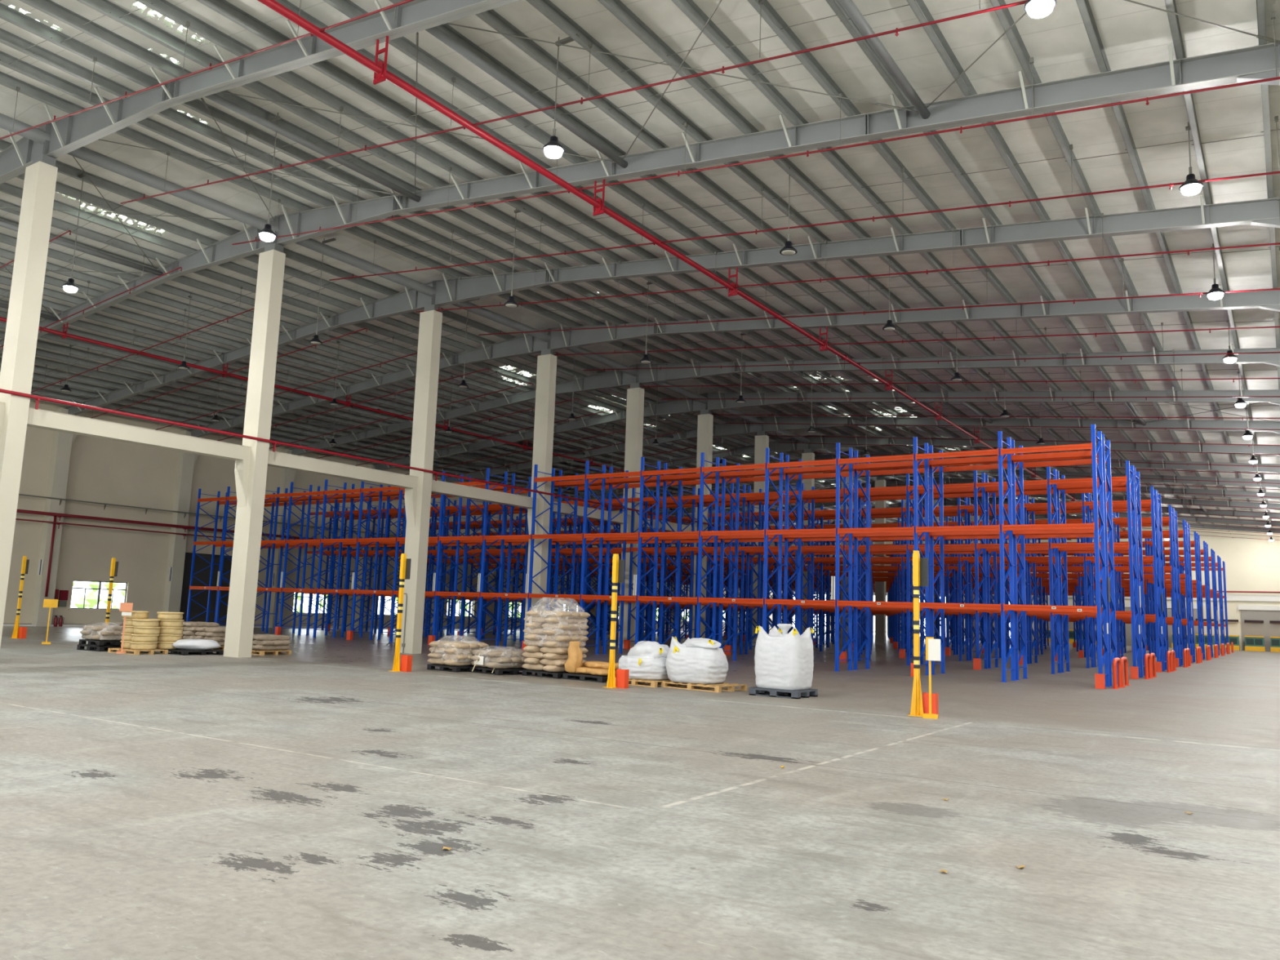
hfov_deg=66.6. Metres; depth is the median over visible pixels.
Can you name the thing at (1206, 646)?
barrier
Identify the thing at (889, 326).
lamp
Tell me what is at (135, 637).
drum
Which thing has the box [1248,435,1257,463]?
lamp
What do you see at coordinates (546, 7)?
purlin
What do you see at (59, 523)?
pipe
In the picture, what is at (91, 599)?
hedge
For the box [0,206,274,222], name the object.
rod
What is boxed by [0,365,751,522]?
roof purlin
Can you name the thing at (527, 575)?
board
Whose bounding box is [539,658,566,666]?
sack
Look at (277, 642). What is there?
sack
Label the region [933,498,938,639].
concrete column
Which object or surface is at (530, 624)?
sack
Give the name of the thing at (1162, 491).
rafter
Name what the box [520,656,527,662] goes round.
sack
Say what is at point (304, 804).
floor
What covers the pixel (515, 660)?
sack
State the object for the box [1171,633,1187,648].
dock leveller
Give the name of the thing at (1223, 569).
rack
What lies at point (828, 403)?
strut
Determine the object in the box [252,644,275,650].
sack
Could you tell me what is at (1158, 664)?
guard
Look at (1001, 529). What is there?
rack
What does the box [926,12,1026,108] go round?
rod
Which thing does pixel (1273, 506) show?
rafter
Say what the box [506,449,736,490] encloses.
pipe
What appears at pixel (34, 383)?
roof purlin
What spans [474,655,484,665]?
note
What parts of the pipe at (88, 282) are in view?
hanger rod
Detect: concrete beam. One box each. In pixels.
[0,401,4,419]
[26,407,251,460]
[267,449,417,488]
[431,479,538,508]
[553,501,630,524]
[642,518,697,532]
[769,542,795,546]
[813,554,847,557]
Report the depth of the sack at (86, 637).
30.06 m
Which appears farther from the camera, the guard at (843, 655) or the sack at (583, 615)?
the guard at (843, 655)
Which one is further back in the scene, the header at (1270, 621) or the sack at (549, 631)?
the header at (1270, 621)
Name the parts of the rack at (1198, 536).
upright frame, upright frame, upright frame, upright frame, upright frame, upright frame, upright frame, upright frame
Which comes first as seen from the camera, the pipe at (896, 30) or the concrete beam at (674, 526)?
the pipe at (896, 30)
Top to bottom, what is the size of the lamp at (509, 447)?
2.143 m
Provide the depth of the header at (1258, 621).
93.72 m
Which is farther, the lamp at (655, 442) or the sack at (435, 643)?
the lamp at (655, 442)
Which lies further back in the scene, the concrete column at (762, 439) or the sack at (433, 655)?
the concrete column at (762, 439)
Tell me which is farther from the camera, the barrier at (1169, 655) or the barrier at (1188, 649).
the barrier at (1188, 649)
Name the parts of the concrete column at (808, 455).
bearing plate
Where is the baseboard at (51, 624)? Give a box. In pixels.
[51,623,83,624]
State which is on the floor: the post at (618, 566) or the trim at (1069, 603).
the post at (618, 566)
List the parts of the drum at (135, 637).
lid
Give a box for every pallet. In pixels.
[76,644,121,651]
[78,639,121,646]
[107,648,168,654]
[160,648,223,655]
[211,645,224,650]
[251,649,291,655]
[426,663,482,672]
[470,666,532,675]
[522,669,575,678]
[562,672,616,682]
[615,677,683,687]
[661,680,746,692]
[749,686,817,698]
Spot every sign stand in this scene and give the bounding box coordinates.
[41,599,57,644]
[116,602,133,653]
[922,636,940,719]
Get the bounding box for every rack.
[186,424,1109,686]
[208,433,1117,685]
[302,460,1141,677]
[318,466,1146,677]
[394,485,1163,671]
[422,490,1167,671]
[470,505,1180,666]
[484,508,1183,666]
[552,520,1192,660]
[552,522,1195,662]
[588,531,1203,659]
[607,533,1205,659]
[644,544,1213,657]
[645,541,1211,652]
[680,548,1217,650]
[687,551,1219,654]
[722,557,1225,653]
[723,555,1223,650]
[768,560,1228,643]
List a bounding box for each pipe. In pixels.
[0,0,414,139]
[0,230,71,268]
[0,253,182,349]
[0,316,840,524]
[0,388,883,556]
[15,518,521,564]
[16,509,579,564]
[31,286,254,392]
[44,515,57,596]
[90,315,367,417]
[120,0,1027,204]
[155,336,417,430]
[217,366,488,440]
[231,11,1279,244]
[257,0,1126,531]
[270,370,533,448]
[315,398,578,458]
[328,115,1279,280]
[355,398,613,466]
[405,423,657,475]
[416,195,1279,312]
[432,431,679,479]
[478,246,1279,335]
[478,443,715,486]
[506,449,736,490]
[535,312,1279,355]
[556,461,754,494]
[561,469,754,501]
[583,322,1279,370]
[627,349,1279,387]
[661,368,1279,399]
[662,474,796,495]
[714,413,1279,420]
[719,478,821,493]
[725,422,1279,431]
[767,435,1279,446]
[777,441,1279,455]
[818,453,1279,466]
[825,458,1279,474]
[890,480,1279,497]
[892,484,1279,502]
[893,468,1279,484]
[909,474,1279,490]
[943,502,1279,522]
[949,500,1279,519]
[977,497,1279,513]
[990,515,1279,534]
[995,518,1279,537]
[1015,495,1279,509]
[1035,515,1274,529]
[1066,513,1279,527]
[1120,529,1277,540]
[1217,591,1279,593]
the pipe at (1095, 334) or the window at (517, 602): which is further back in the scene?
the window at (517, 602)
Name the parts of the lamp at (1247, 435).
suspension rod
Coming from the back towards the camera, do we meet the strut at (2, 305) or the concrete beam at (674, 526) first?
the concrete beam at (674, 526)
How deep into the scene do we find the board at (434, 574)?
43.06 m
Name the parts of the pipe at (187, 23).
hanger rod, hanger rod, hanger rod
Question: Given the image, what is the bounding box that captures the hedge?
[72,581,724,621]
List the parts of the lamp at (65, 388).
suspension rod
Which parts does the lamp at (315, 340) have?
suspension rod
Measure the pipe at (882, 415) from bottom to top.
3.299 m
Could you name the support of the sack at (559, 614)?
on the sack at (549, 620)
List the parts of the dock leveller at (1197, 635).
panel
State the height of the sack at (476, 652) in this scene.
0.182 m
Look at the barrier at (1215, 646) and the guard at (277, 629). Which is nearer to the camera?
the guard at (277, 629)
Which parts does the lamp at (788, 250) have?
suspension rod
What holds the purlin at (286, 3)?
on the rafter
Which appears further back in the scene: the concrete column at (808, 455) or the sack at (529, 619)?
the concrete column at (808, 455)
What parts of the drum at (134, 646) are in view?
lid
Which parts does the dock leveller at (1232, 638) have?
panel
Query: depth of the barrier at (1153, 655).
35.89 m
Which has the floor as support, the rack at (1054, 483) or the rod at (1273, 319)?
the rack at (1054, 483)
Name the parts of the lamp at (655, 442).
suspension rod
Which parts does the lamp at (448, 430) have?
suspension rod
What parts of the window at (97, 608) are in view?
sill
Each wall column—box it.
[31,408,86,626]
[162,431,205,612]
[268,448,303,627]
[354,464,385,628]
[430,478,453,627]
[491,489,508,629]
[551,498,562,610]
[593,525,604,628]
[737,544,740,628]
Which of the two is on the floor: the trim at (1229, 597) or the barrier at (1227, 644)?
the barrier at (1227, 644)
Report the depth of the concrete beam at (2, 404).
24.10 m
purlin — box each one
[0,2,1008,497]
[0,27,999,497]
[0,50,944,477]
[0,71,924,476]
[0,139,887,479]
[0,182,853,483]
[0,199,901,503]
[0,217,924,517]
[0,232,875,506]
[0,248,901,519]
[0,262,897,522]
[0,275,888,523]
[0,288,875,523]
[0,299,866,524]
[0,310,835,520]
[0,320,826,522]
[0,330,817,523]
[0,353,795,525]
[0,357,783,525]
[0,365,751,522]
[16,173,919,500]
[19,0,990,479]
[30,393,720,525]
[31,380,735,523]
[31,386,727,525]
[35,348,795,524]
[76,0,1067,515]
[135,0,1080,515]
[196,0,1093,516]
[275,0,1081,502]
[323,0,1116,518]
[388,0,1067,471]
[475,8,1115,495]
[525,0,1151,513]
[597,0,1164,514]
[671,0,1179,515]
[747,0,1200,523]
[826,0,1214,524]
[906,0,1228,524]
[990,0,1243,525]
[1075,0,1257,526]
[1164,0,1272,527]
[1256,0,1279,406]
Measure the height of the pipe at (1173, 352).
4.239 m
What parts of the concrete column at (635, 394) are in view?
bearing plate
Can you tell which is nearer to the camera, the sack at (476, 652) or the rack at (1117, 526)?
the sack at (476, 652)
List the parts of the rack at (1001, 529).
post, upright frame, post, post, upright frame, upright frame, post, post, upright frame, post, post, upright frame, post, post, upright frame, post, post, upright frame, post, upright frame, post, post, upright frame, post, post, upright frame, post, post, upright frame, post, post, upright frame, post, post, upright frame, post, post, upright frame, post, post, upright frame, post, post, upright frame, post, post, upright frame, post, post, upright frame, post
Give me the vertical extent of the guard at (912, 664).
0.420 m
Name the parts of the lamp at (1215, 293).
suspension rod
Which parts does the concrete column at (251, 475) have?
bearing plate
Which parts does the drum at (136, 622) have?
lid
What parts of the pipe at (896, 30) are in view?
hanger rod, hanger rod, hanger rod, hanger rod, hanger rod, hanger rod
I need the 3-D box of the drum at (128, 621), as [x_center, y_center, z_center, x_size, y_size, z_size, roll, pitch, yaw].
[-15.341,4.331,29.663,0.753,0.228,0.758,9,-10,-44]
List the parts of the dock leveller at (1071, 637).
panel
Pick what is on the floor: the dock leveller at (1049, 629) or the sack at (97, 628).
the dock leveller at (1049, 629)
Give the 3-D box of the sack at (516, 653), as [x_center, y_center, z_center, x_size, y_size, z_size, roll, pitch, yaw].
[-3.241,4.629,25.888,0.405,0.186,0.730,-5,-10,42]
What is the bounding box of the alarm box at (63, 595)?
[58,590,68,599]
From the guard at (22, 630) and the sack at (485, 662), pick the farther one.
the guard at (22, 630)
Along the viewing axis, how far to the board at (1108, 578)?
29.38 m
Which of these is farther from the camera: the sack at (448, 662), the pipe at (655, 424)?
the pipe at (655, 424)
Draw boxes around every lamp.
[60,343,75,391]
[62,171,85,293]
[177,293,192,369]
[211,379,222,421]
[257,112,280,241]
[309,237,336,344]
[328,339,340,405]
[328,407,337,444]
[444,376,453,432]
[457,298,479,387]
[502,447,510,478]
[503,208,525,307]
[542,33,579,158]
[567,352,576,420]
[608,424,615,471]
[640,280,656,363]
[651,385,659,444]
[719,410,723,464]
[735,333,749,403]
[779,166,797,255]
[807,371,818,432]
[862,446,870,455]
[882,259,897,330]
[951,321,963,381]
[1000,368,1010,417]
[1024,0,1056,17]
[1035,405,1045,444]
[1178,121,1203,195]
[1206,243,1224,300]
[1222,316,1237,363]
[1234,369,1246,408]
[1242,405,1253,439]
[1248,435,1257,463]
[1253,454,1262,480]
[1257,473,1264,495]
[1259,486,1266,506]
[1262,498,1269,518]
[1265,509,1271,527]
[1266,518,1272,534]
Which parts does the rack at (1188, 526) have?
upright frame, upright frame, upright frame, upright frame, upright frame, upright frame, upright frame, upright frame, upright frame, upright frame, upright frame, upright frame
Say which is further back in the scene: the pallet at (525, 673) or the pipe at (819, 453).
the pipe at (819, 453)
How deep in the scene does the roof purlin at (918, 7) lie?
21.77 m
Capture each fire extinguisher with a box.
[53,615,58,626]
[58,615,63,626]
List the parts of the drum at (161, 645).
lid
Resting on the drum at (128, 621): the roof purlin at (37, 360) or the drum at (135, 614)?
the drum at (135, 614)
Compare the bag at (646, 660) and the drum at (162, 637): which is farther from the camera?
the drum at (162, 637)
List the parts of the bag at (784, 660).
filling spout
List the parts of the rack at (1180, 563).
upright frame, upright frame, upright frame, upright frame, upright frame, upright frame, upright frame, upright frame, upright frame, upright frame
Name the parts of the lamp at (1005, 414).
suspension rod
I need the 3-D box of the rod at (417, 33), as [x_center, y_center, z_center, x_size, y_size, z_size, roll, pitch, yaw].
[-5.215,-8.223,22.678,0.043,0.738,9.714,4,-8,-13]
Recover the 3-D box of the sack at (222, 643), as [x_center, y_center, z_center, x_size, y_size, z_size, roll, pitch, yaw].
[-14.189,5.464,32.567,0.402,0.186,0.608,-4,-9,35]
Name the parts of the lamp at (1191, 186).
suspension rod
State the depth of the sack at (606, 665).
24.07 m
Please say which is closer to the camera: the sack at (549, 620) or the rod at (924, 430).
the sack at (549, 620)
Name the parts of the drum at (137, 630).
lid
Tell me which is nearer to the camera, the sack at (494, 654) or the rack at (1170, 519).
the sack at (494, 654)
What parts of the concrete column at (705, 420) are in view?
bearing plate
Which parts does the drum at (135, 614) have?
lid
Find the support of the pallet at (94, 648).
on the floor
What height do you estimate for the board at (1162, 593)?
0.750 m
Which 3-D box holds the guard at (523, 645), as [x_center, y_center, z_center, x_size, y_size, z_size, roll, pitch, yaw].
[-4.663,6.757,39.658,0.280,0.420,0.190,-3,-9,33]
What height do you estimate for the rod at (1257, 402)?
0.654 m
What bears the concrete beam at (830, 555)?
attached to the concrete column at (808, 455)
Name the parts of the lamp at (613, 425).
suspension rod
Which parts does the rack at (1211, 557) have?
upright frame, upright frame, upright frame, upright frame, upright frame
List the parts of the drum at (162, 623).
lid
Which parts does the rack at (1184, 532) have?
upright frame, upright frame, upright frame, upright frame, upright frame, upright frame, upright frame, upright frame, upright frame, upright frame, upright frame, upright frame, upright frame, upright frame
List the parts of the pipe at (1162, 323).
hanger rod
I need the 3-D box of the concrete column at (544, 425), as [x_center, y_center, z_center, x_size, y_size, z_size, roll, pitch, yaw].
[-4.293,0.720,41.436,0.730,12.880,0.660,-3,-9,33]
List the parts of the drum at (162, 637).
lid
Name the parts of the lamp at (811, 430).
suspension rod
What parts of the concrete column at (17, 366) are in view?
bearing plate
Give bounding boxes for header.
[1219,619,1238,622]
[1244,619,1263,622]
[1269,620,1279,622]
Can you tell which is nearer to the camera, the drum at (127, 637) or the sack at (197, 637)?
the drum at (127, 637)
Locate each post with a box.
[9,555,29,638]
[104,557,118,625]
[388,553,411,671]
[602,553,624,688]
[906,550,928,716]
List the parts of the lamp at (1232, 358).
suspension rod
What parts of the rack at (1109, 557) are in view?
post, upright frame, upright frame, post, post, upright frame, post, post, upright frame, post, post, upright frame, post, post, upright frame, post, upright frame, post, post, upright frame, post, post, upright frame, post, post, upright frame, post, post, upright frame, post, post, upright frame, post, post, upright frame, post, post, upright frame, post, post, upright frame, post, post, upright frame, post, post, upright frame, post, post, upright frame, post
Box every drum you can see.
[120,632,133,640]
[120,640,131,648]
[122,610,149,618]
[122,617,133,626]
[122,626,134,633]
[129,641,157,649]
[131,633,159,642]
[132,618,159,626]
[133,626,160,634]
[156,611,183,619]
[156,641,177,648]
[157,626,183,634]
[157,634,182,641]
[158,619,184,626]
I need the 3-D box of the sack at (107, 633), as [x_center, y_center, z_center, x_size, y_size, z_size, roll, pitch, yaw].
[-16.494,4.706,29.933,0.669,0.186,0.402,-3,-9,33]
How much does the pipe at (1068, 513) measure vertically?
3.299 m
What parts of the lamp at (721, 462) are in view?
suspension rod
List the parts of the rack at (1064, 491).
post, upright frame, post, post, upright frame, post, post, upright frame, post, upright frame, post, post, upright frame, post, post, upright frame, post, post, upright frame, post, post, upright frame, post, post, upright frame, post, upright frame, post, post, upright frame, post, post, upright frame, post, post, upright frame, post, post, upright frame, post, post, upright frame, post, post, upright frame, post, post, upright frame, post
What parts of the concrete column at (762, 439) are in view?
bearing plate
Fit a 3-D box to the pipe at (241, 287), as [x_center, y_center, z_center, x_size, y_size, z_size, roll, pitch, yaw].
[-22.447,-5.366,41.319,22.578,2.996,0.060,-3,-9,33]
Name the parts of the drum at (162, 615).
lid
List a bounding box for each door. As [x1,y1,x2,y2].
[179,552,232,625]
[1038,621,1083,641]
[1124,607,1198,647]
[1240,609,1279,651]
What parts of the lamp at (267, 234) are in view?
suspension rod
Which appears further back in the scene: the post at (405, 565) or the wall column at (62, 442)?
the wall column at (62, 442)
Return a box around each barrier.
[1110,657,1124,688]
[1120,656,1131,687]
[1142,653,1153,679]
[1150,653,1157,677]
[1165,650,1173,672]
[1170,649,1177,671]
[1182,648,1189,667]
[1186,648,1191,666]
[1195,646,1199,663]
[1198,646,1203,662]
[1205,645,1210,660]
[1208,644,1211,659]
[1213,644,1217,657]
[1220,643,1223,656]
[1226,642,1229,653]
[1231,642,1233,653]
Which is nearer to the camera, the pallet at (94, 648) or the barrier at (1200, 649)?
the pallet at (94, 648)
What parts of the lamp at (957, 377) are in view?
suspension rod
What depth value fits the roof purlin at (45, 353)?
50.73 m
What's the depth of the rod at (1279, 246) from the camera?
29.70 m
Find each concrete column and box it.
[0,154,57,647]
[223,243,285,657]
[400,304,442,653]
[524,348,556,640]
[617,382,644,648]
[692,409,713,638]
[751,431,768,645]
[801,448,814,633]
[840,471,853,643]
[875,476,885,643]
[903,499,912,587]
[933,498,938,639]
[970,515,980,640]
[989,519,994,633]
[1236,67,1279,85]
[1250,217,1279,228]
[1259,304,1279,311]
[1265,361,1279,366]
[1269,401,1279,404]
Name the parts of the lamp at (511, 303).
suspension rod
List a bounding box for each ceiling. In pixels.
[0,0,1279,528]
[0,91,924,525]
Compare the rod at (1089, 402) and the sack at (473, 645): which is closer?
the sack at (473, 645)
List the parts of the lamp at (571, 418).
suspension rod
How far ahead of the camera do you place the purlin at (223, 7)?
24.63 m
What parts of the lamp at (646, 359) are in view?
suspension rod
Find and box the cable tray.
[18,493,667,565]
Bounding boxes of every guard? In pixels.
[17,626,26,638]
[274,626,280,635]
[345,630,353,639]
[400,654,412,671]
[427,635,435,644]
[457,631,462,639]
[521,640,527,650]
[615,668,629,688]
[623,640,630,648]
[724,644,731,654]
[839,651,846,662]
[893,641,897,648]
[899,648,905,657]
[910,662,913,676]
[922,692,938,716]
[944,647,950,655]
[973,657,981,670]
[1018,654,1022,664]
[1078,650,1084,657]
[1094,673,1105,688]
[1129,666,1138,679]
[1155,661,1162,672]
[1175,657,1179,666]
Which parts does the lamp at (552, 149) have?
suspension rod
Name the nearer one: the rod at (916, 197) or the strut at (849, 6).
the strut at (849, 6)
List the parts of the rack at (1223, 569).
upright frame, upright frame, upright frame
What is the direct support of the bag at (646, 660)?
on the wooden pallet at (654, 683)
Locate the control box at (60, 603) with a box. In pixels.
[57,600,66,607]
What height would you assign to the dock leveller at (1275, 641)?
1.420 m
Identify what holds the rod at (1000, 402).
attached to the strut at (965, 404)
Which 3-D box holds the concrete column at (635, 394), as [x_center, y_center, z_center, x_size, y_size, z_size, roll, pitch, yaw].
[-0.471,1.622,47.142,0.730,12.880,0.660,-3,-9,33]
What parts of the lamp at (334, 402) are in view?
suspension rod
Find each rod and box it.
[0,3,152,64]
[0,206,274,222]
[1,63,802,298]
[2,4,909,268]
[2,269,150,273]
[34,128,1279,377]
[36,197,917,395]
[72,155,157,271]
[98,139,405,196]
[142,245,1279,415]
[166,280,989,420]
[200,97,274,220]
[220,91,614,162]
[270,319,1274,433]
[275,337,1037,439]
[345,368,1270,453]
[361,378,1050,457]
[414,31,418,195]
[432,404,1153,466]
[436,408,1099,471]
[446,22,918,112]
[487,453,578,453]
[494,426,1067,479]
[509,430,1120,480]
[600,446,1137,485]
[622,0,721,159]
[643,417,762,419]
[768,405,858,420]
[858,402,987,422]
[863,402,932,419]
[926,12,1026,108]
[991,402,1092,421]
[1000,402,1141,423]
[1124,0,1279,44]
[1145,402,1261,422]
[1164,402,1279,422]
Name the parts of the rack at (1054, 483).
upright frame, post, post, upright frame, post, post, upright frame, post, upright frame, post, upright frame, post, post, upright frame, post, post, upright frame, post, upright frame, post, post, upright frame, post, post, upright frame, post, post, upright frame, post, post, upright frame, post, post, upright frame, post, post, upright frame, post, post, upright frame, post, post, upright frame, post, post, upright frame, post, post, upright frame, post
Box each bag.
[618,640,669,679]
[665,636,728,684]
[754,623,814,690]
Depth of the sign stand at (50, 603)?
32.96 m
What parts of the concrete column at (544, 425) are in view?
bearing plate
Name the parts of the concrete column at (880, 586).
bearing plate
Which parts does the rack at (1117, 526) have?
upright frame, upright frame, upright frame, upright frame, upright frame, upright frame, upright frame, upright frame, upright frame, upright frame, upright frame, upright frame, upright frame, upright frame, upright frame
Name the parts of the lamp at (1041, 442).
suspension rod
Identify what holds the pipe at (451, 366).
attached to the pipe at (64, 335)
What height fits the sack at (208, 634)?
0.182 m
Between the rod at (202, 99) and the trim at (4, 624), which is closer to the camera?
the rod at (202, 99)
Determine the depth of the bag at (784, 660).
21.28 m
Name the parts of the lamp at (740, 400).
suspension rod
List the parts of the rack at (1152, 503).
upright frame, post, upright frame, post, post, upright frame, post, post, upright frame, post, upright frame, post, upright frame, post, upright frame, post, post, upright frame, post, post, upright frame, post, upright frame, post, post, upright frame, post, post, upright frame, post, post, upright frame, post, post, upright frame, post, post, upright frame, post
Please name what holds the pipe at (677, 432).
attached to the pipe at (64, 335)
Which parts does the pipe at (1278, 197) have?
hanger rod, hanger rod, hanger rod, hanger rod, hanger rod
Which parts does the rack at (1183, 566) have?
upright frame, upright frame, upright frame, upright frame, upright frame, upright frame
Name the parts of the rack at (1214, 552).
upright frame, upright frame, upright frame, upright frame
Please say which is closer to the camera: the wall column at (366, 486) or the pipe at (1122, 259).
the pipe at (1122, 259)
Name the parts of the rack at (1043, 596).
upright frame, upright frame, upright frame, upright frame, upright frame, upright frame, upright frame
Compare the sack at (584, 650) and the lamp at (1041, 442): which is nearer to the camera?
the sack at (584, 650)
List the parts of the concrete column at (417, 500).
bearing plate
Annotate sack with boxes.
[80,629,92,635]
[81,634,93,639]
[82,625,100,631]
[90,634,115,640]
[91,626,118,631]
[92,630,114,635]
[111,630,122,635]
[113,635,121,640]
[114,626,123,631]
[171,639,221,650]
[182,626,198,631]
[182,631,196,635]
[182,635,196,639]
[183,622,204,626]
[193,635,204,639]
[195,626,213,631]
[195,631,207,636]
[201,622,219,626]
[203,636,222,641]
[204,627,224,632]
[204,631,225,637]
[217,641,224,645]
[252,640,274,645]
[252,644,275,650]
[253,635,278,640]
[271,640,284,645]
[274,635,290,639]
[275,644,291,650]
[280,640,291,645]
[426,657,446,665]
[427,652,444,658]
[428,640,449,647]
[429,646,447,653]
[441,653,468,660]
[443,641,470,648]
[443,659,471,666]
[444,648,472,654]
[458,641,479,648]
[466,653,474,660]
[467,641,488,648]
[470,655,488,661]
[471,648,493,657]
[471,660,488,667]
[484,662,515,669]
[485,650,514,657]
[485,656,512,663]
[508,650,525,657]
[508,656,521,663]
[511,662,526,668]
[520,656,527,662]
[521,663,546,671]
[522,651,546,658]
[523,627,546,635]
[523,640,546,646]
[523,645,543,652]
[524,616,547,622]
[524,622,545,628]
[524,633,543,640]
[524,657,542,664]
[525,609,546,617]
[539,646,568,653]
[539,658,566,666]
[541,635,572,642]
[542,610,572,617]
[542,622,572,630]
[542,628,572,635]
[542,640,569,647]
[542,653,568,659]
[542,665,566,672]
[544,617,574,623]
[560,610,580,617]
[564,641,582,673]
[567,623,580,630]
[567,635,580,641]
[570,629,588,635]
[571,617,588,623]
[574,611,590,618]
[575,666,589,674]
[576,623,588,630]
[576,635,588,641]
[579,641,586,647]
[580,647,587,653]
[583,661,607,668]
[586,667,616,675]
[600,662,618,670]
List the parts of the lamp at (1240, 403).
suspension rod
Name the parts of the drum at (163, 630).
lid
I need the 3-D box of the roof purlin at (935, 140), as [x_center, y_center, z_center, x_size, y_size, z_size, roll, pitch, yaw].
[19.661,-4.261,40.918,0.110,0.268,136.000,-3,-9,33]
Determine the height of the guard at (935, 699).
0.420 m
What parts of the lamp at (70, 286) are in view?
suspension rod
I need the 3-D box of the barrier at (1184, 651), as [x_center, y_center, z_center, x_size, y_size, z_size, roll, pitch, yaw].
[26.049,8.485,46.520,0.200,0.875,1.271,-3,-9,33]
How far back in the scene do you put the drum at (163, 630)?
29.60 m
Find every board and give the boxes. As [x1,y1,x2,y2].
[37,559,43,574]
[168,567,173,581]
[216,571,219,586]
[271,573,275,586]
[280,572,283,587]
[351,572,354,589]
[432,573,435,591]
[477,573,480,591]
[525,573,528,592]
[633,574,636,595]
[831,576,835,599]
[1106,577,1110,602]
[1139,586,1141,607]
[1161,593,1163,611]
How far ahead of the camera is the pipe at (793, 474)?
78.08 m
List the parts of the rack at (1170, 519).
upright frame, upright frame, upright frame, upright frame, upright frame, upright frame, upright frame, upright frame, upright frame, upright frame, upright frame, upright frame, upright frame, upright frame, upright frame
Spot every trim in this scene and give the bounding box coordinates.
[3,623,770,631]
[185,545,232,555]
[792,591,1279,601]
[1032,600,1082,605]
[1109,602,1197,608]
[1238,604,1279,610]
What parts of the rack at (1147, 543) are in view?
upright frame, upright frame, upright frame, upright frame, upright frame, upright frame, upright frame, upright frame, upright frame, upright frame, upright frame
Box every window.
[68,580,127,610]
[291,594,327,614]
[377,596,397,616]
[445,600,473,617]
[508,602,520,618]
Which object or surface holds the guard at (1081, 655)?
on the floor
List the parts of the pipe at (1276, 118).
hanger rod, hanger rod, hanger rod, hanger rod, hanger rod, hanger rod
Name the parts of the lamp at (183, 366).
suspension rod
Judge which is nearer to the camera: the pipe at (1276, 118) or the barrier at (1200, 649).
the pipe at (1276, 118)
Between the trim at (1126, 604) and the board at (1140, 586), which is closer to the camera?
the board at (1140, 586)
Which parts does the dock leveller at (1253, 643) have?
panel, plate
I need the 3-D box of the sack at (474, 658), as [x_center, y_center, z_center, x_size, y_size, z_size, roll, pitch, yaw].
[-4.125,4.754,25.991,0.410,0.184,0.730,-6,-11,44]
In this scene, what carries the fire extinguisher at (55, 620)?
on the floor
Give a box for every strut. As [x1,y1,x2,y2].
[0,113,992,515]
[0,220,163,275]
[0,302,58,321]
[204,93,420,202]
[424,26,627,168]
[450,454,510,468]
[527,439,585,454]
[618,419,673,438]
[824,402,864,422]
[838,0,930,119]
[960,402,992,423]
[1126,402,1146,425]
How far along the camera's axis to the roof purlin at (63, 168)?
34.45 m
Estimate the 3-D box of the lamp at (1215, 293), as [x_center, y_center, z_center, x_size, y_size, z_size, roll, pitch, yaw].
[14.881,-5.408,25.242,0.420,1.504,0.420,-3,-9,33]
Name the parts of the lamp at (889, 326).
suspension rod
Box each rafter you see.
[0,0,521,184]
[0,42,1279,353]
[65,195,1279,415]
[187,284,1279,437]
[287,344,1279,455]
[372,386,1279,470]
[445,413,1279,483]
[508,433,1279,490]
[561,449,1279,501]
[605,466,1279,511]
[647,475,1279,515]
[683,493,1279,524]
[725,497,1279,526]
[814,511,1279,526]
[888,514,1279,533]
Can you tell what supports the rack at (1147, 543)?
on the floor
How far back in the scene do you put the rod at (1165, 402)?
43.41 m
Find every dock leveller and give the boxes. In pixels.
[1039,628,1050,642]
[1062,629,1076,643]
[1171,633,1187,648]
[1195,634,1214,649]
[1219,635,1239,650]
[1244,635,1265,651]
[1270,636,1279,652]
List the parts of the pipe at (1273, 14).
hanger rod, hanger rod, hanger rod, hanger rod, hanger rod, hanger rod, hanger rod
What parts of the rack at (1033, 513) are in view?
post, post, upright frame, post, upright frame, upright frame, post, post, upright frame, post, post, upright frame, post, upright frame, post, post, upright frame, upright frame, post, upright frame, post, upright frame, post, post, upright frame, post, post, post, upright frame, post, post, upright frame, post, post, upright frame, post, post, upright frame, post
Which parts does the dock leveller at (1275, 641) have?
panel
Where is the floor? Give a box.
[0,626,1279,959]
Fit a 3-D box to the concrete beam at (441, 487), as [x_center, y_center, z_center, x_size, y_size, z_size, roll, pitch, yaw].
[-6.250,0.590,38.696,0.420,0.430,6.487,-3,-9,33]
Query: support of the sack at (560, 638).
on the sack at (548, 643)
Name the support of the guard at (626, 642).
on the floor
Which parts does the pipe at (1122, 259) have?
hanger rod, hanger rod, hanger rod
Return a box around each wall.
[3,399,773,630]
[781,562,1279,650]
[782,518,1279,562]
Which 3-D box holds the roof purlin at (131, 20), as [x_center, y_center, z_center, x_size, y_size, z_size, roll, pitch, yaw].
[8.702,-4.865,48.355,0.110,0.268,136.000,-3,-9,33]
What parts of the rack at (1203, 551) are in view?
upright frame, upright frame, upright frame, upright frame, upright frame, upright frame, upright frame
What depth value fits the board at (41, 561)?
49.66 m
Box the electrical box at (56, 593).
[53,589,58,599]
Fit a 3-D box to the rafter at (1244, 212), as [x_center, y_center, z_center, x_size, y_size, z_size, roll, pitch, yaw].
[3.093,-5.426,29.287,80.400,5.464,1.278,-3,-9,33]
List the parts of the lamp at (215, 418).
suspension rod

